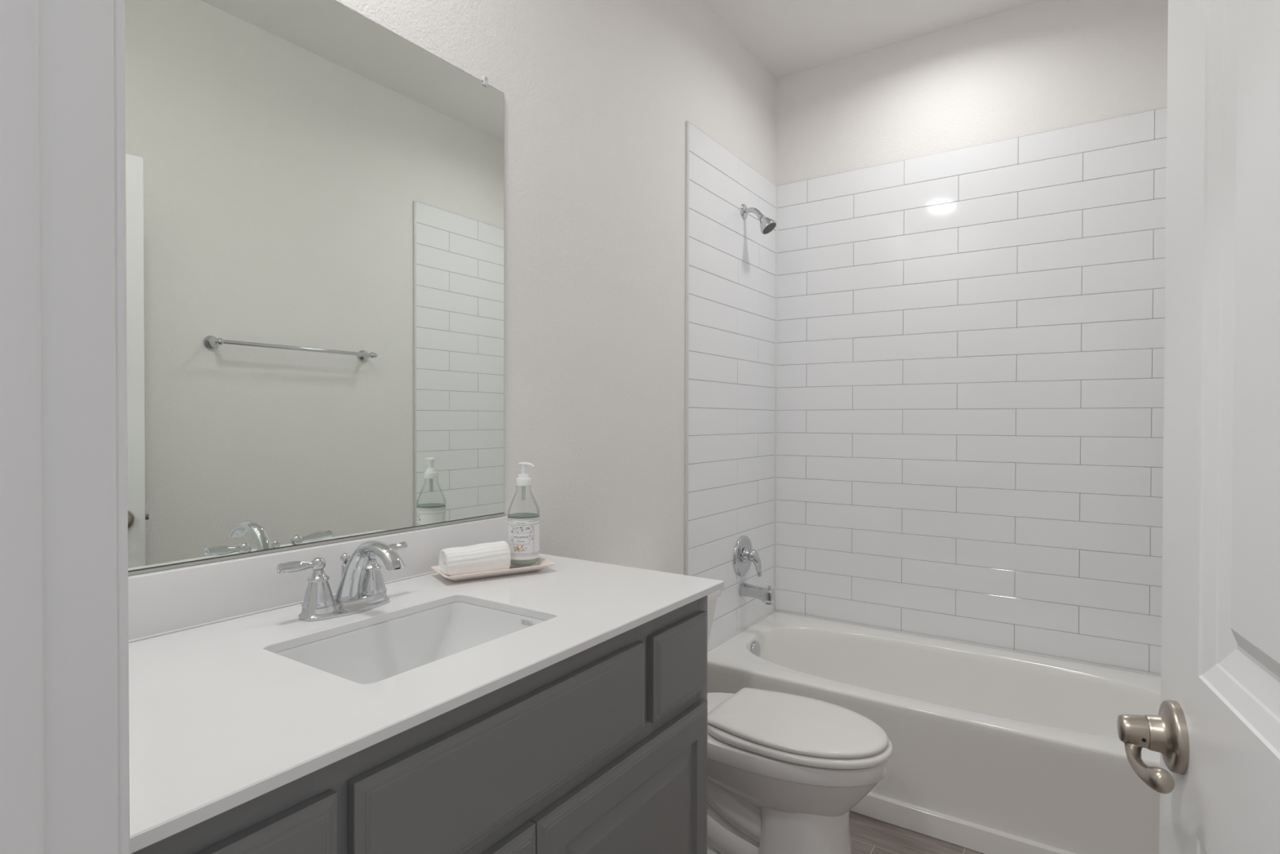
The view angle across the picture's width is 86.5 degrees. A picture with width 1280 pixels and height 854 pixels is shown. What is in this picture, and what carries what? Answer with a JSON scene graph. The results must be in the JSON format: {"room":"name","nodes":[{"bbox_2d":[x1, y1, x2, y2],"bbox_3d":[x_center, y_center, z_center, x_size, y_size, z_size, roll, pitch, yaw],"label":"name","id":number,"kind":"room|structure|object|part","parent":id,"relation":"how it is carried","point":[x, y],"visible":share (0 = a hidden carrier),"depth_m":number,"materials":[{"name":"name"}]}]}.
{"room":"bathroom","nodes":[
{"label":"bathroom","id":0,"kind":"room"},
{"bbox_2d":[337,0,777,649],"bbox_3d":[-0.157,-0.177,2.031,0.112,2.785,2.838,1,1,34],"label":"wall","id":1,"kind":"structure","parent":0,"point":[641,298],"depth_m":2.16,"materials":[{"name":"paint"}]},
{"bbox_2d":[124,0,505,575],"bbox_3d":[-0.611,-0.303,1.262,0.013,1.049,0.996,1,1,34],"label":"wall mirror","id":2,"kind":"object","parent":1,"relation":"attached to","point":[315,193],"visible":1,"depth_m":1.25,"materials":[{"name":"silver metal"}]},
{"bbox_2d":[128,512,525,642],"bbox_3d":[-0.598,0.270,1.273,0.030,0.095,1.079,1,1,34],"label":"backsplash","id":3,"kind":"structure","parent":1,"relation":"attached to","point":[169,601],"depth_m":1.16,"materials":[{"name":"white stone"}]},
{"bbox_3d":[0.393,-0.122,2.762,0.003,1.935,0.796,1,1,34],"label":"tile panel","id":4,"kind":"part","parent":1,"relation":"part of","materials":[{"name":"tile"}]},
{"bbox_2d":[733,535,761,577],"bbox_3d":[0.456,0.531,2.789,0.081,0.166,0.166,1,1,34],"label":"shower valve","id":5,"kind":"object","parent":1,"relation":"attached to","point":[744,555],"visible":1,"depth_m":2.78,"materials":[{"name":"silver metal"}]},
{"bbox_3d":[0.462,0.554,2.785,0.065,0.117,0.053,1,1,34],"label":"lever","id":6,"kind":"part","parent":5,"relation":"part of","materials":[{"name":"silver metal"}]},
{"bbox_2d":[739,582,775,604],"bbox_3d":[0.479,0.676,2.775,0.138,0.071,0.053,1,1,34],"label":"tub spout","id":7,"kind":"object","parent":1,"relation":"attached to","point":[766,595],"visible":1,"depth_m":2.75,"materials":[{"name":"silver metal"}]},
{"bbox_2d":[740,203,776,234],"bbox_3d":[0.485,-0.848,2.761,0.140,0.137,0.070,1,1,34],"label":"shower fixture","id":8,"kind":"object","parent":1,"relation":"attached to","point":[767,224],"visible":1,"depth_m":2.75,"materials":[{"name":"silver metal"}]},
{"bbox_3d":[0.463,-0.871,2.776,0.086,0.054,0.021,1,1,34],"label":"arm","id":9,"kind":"part","parent":8,"relation":"part of","materials":[{"name":"silver metal"}]},
{"bbox_2d":[702,0,1041,78],"bbox_3d":[0.182,-1.585,0.808,3.000,0.060,4.470,1,1,34],"label":"ceiling","id":10,"kind":"structure","parent":0,"point":[787,37],"depth_m":2.65,"materials":[{"name":"paint"}]},
{"bbox_2d":[848,810,983,853],"bbox_3d":[0.176,1.259,0.839,3.000,0.060,4.470,1,1,34],"label":"floor","id":11,"kind":"structure","parent":0,"point":[868,835],"depth_m":2.00,"materials":[{"name":"brown wood"}]},
{"bbox_2d":[132,595,707,853],"bbox_3d":[-0.375,0.780,1.125,0.560,0.890,1.070,1,1,34],"label":"vanity cabinet","id":12,"kind":"object","parent":11,"relation":"on","point":[602,748],"visible":0.56,"depth_m":0.97,"materials":[{"name":"grey paint"}]},
{"bbox_3d":[-0.379,0.461,0.628,0.018,0.154,0.210,1,1,34],"label":"drawer","id":13,"kind":"part","parent":12,"relation":"part of","materials":[{"name":"grey paint"}]},
{"bbox_2d":[128,553,724,853],"bbox_3d":[-0.368,0.327,1.121,0.582,0.014,1.081,1,1,34],"label":"countertop","id":14,"kind":"structure","parent":12,"relation":"on","point":[220,721],"depth_m":0.87,"materials":[{"name":"white stone"}]},
{"bbox_2d":[276,540,408,621],"bbox_3d":[-0.490,0.255,1.194,0.201,0.128,0.201,0,1,-3],"label":"faucet","id":15,"kind":"object","parent":14,"relation":"on","point":[356,593],"visible":1,"depth_m":1.15,"materials":[{"name":"silver metal"}]},
{"bbox_3d":[-0.563,0.229,1.117,0.019,0.019,0.059,1,1,34],"label":"lever","id":16,"kind":"part","parent":15,"relation":"part of","materials":[{"name":"silver metal"}]},
{"bbox_3d":[-0.543,0.260,1.149,0.051,0.082,0.051,1,1,34],"label":"handle","id":17,"kind":"part","parent":15,"relation":"part of","materials":[{"name":"silver metal"}]},
{"bbox_3d":[-0.512,0.308,1.190,0.074,0.021,0.161,1,1,34],"label":"plate","id":18,"kind":"part","parent":15,"relation":"part of","materials":[{"name":"silver metal"}]},
{"bbox_3d":[-0.519,0.263,1.198,0.017,0.082,0.017,1,1,34],"label":"lift rod","id":19,"kind":"part","parent":15,"relation":"part of","materials":[{"name":"silver metal"}]},
{"bbox_3d":[-0.457,0.249,1.152,0.163,0.115,0.047,1,1,34],"label":"spout","id":20,"kind":"part","parent":15,"relation":"part of","materials":[{"name":"silver metal"}]},
{"bbox_3d":[-0.486,0.260,1.233,0.051,0.082,0.051,1,1,34],"label":"handle","id":21,"kind":"part","parent":15,"relation":"part of","materials":[{"name":"silver metal"}]},
{"bbox_3d":[-0.464,0.227,1.266,0.019,0.020,0.065,1,1,34],"label":"lever","id":22,"kind":"part","parent":15,"relation":"part of","materials":[{"name":"silver metal"}]},
{"bbox_2d":[275,601,545,684],"bbox_3d":[-0.345,0.408,1.076,0.296,0.144,0.411,1,1,34],"label":"sink","id":23,"kind":"object","parent":14,"relation":"in","point":[375,653],"visible":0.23,"depth_m":1.19,"materials":[{"name":"white ceramic"}]},
{"bbox_2d":[431,556,555,581],"bbox_3d":[-0.315,0.307,1.467,0.242,0.019,0.113,0,1,-32],"label":"tray","id":24,"kind":"object","parent":14,"relation":"on","point":[517,566],"visible":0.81,"depth_m":1.45,"materials":[{"name":"ceramic"}]},
{"bbox_2d":[439,540,511,576],"bbox_3d":[-0.351,0.280,1.448,0.137,0.062,0.067,0,1,-32],"label":"hand towel","id":25,"kind":"object","parent":24,"relation":"on","point":[492,556],"visible":0.93,"depth_m":1.42,"materials":[{"name":"white fabric"}]},
{"bbox_2d":[507,462,539,559],"bbox_3d":[-0.259,0.194,1.513,0.070,0.233,0.070,1,1,34],"label":"soap bottle","id":26,"kind":"object","parent":24,"relation":"on","point":[523,530],"visible":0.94,"depth_m":1.49,"materials":[{"name":"clear glass"}]},
{"bbox_2d":[511,526,533,551],"bbox_3d":[-0.257,0.244,1.483,0.050,0.058,0.010,0,1,-3],"label":"label","id":27,"kind":"object","parent":26,"relation":"attached to","point":[522,537],"depth_m":1.48,"materials":[{"name":"white paper"}]},
{"bbox_3d":[-0.152,0.457,0.966,0.018,0.154,0.564,1,1,34],"label":"false drawer","id":28,"kind":"part","parent":12,"relation":"part of","materials":[{"name":"grey paint"}]},
{"bbox_3d":[-0.295,0.830,0.758,0.018,0.529,0.514,1,1,34],"label":"door","id":29,"kind":"part","parent":12,"relation":"part of","materials":[{"name":"grey paint"}]},
{"bbox_3d":[-0.008,0.826,1.187,0.018,0.529,0.512,1,1,34],"label":"door","id":30,"kind":"part","parent":12,"relation":"part of","materials":[{"name":"grey paint"}]},
{"bbox_3d":[0.077,0.454,1.308,0.018,0.154,0.202,1,1,34],"label":"drawer","id":31,"kind":"part","parent":12,"relation":"part of","materials":[{"name":"grey paint"}]},
{"bbox_2d":[674,573,893,853],"bbox_3d":[0.287,0.854,1.902,0.801,0.728,0.437,1,1,34],"label":"toilet","id":32,"kind":"object","parent":11,"relation":"on","point":[786,772],"visible":0.67,"depth_m":1.73,"materials":[{"name":"ceramic"}]},
{"bbox_3d":[0.053,0.513,2.056,0.235,0.051,0.437,1,1,34],"label":"tank lid","id":33,"kind":"part","parent":32,"relation":"part of","materials":[{"name":"white ceramic"}]},
{"bbox_3d":[0.050,0.680,2.059,0.217,0.282,0.416,1,1,34],"label":"tank","id":34,"kind":"part","parent":32,"relation":"part of","materials":[{"name":"white ceramic"}]},
{"bbox_3d":[0.425,0.784,1.809,0.448,0.017,0.324,1,1,34],"label":"seat lid","id":35,"kind":"part","parent":32,"relation":"part of","materials":[{"name":"plastic"}]},
{"bbox_2d":[706,609,1160,853],"bbox_3d":[1.041,1.027,2.356,1.544,0.372,0.758,1,1,34],"label":"bathtub","id":36,"kind":"object","parent":11,"relation":"on","point":[997,750],"visible":0.65,"depth_m":2.10,"materials":[{"name":"ceramic"}]},
{"bbox_3d":[0.461,0.888,2.709,0.016,0.072,0.072,1,1,34],"label":"overflow plate","id":37,"kind":"part","parent":36,"relation":"part of","materials":[{"name":"silver metal"}]},
{"bbox_2d":[706,611,1160,761],"bbox_3d":[1.048,1.002,2.366,1.542,0.310,0.733,1,1,34],"label":"basin","id":38,"kind":"object","parent":36,"relation":"in","point":[935,699],"depth_m":2.41,"materials":[{"name":"ceramic"}]},
{"bbox_2d":[775,0,1168,674],"bbox_3d":[1.287,-0.181,2.705,1.560,2.785,0.109,1,1,34],"label":"wall","id":39,"kind":"structure","parent":0,"point":[971,215],"depth_m":2.62,"materials":[{"name":"tile"}]},
{"bbox_3d":[-0.189,-0.158,0.275,3.000,2.785,0.114,1,1,34],"label":"wall","id":40,"kind":"structure","parent":0,"visible":0},
{"bbox_2d":[0,0,119,853],"bbox_3d":[-0.058,0.193,0.198,0.804,2.086,0.125,1,1,34],"label":"trim","id":41,"kind":"structure","parent":40,"relation":"attached to","point":[59,716],"depth_m":0.42,"materials":[{"name":"paint"}]},
{"bbox_2d":[113,0,129,853],"bbox_3d":[-0.040,0.172,0.177,0.944,2.129,0.134,1,1,34],"label":"trim","id":42,"kind":"structure","parent":40,"relation":"attached to","point":[118,5],"depth_m":0.46,"materials":[{"name":"paint"}]},
{"bbox_2d":[1117,0,1279,853],"bbox_3d":[0.421,0.202,0.375,0.133,2.042,0.773,0,1,24],"label":"door","id":43,"kind":"structure","parent":40,"relation":"in","point":[1215,731],"depth_m":0.59,"materials":[{"name":"paint"}]},
{"bbox_3d":[0.484,0.312,0.653,0.024,0.045,0.097,0,1,20],"label":"lever","id":44,"kind":"part","parent":43,"relation":"part of","materials":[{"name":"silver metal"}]}
]}

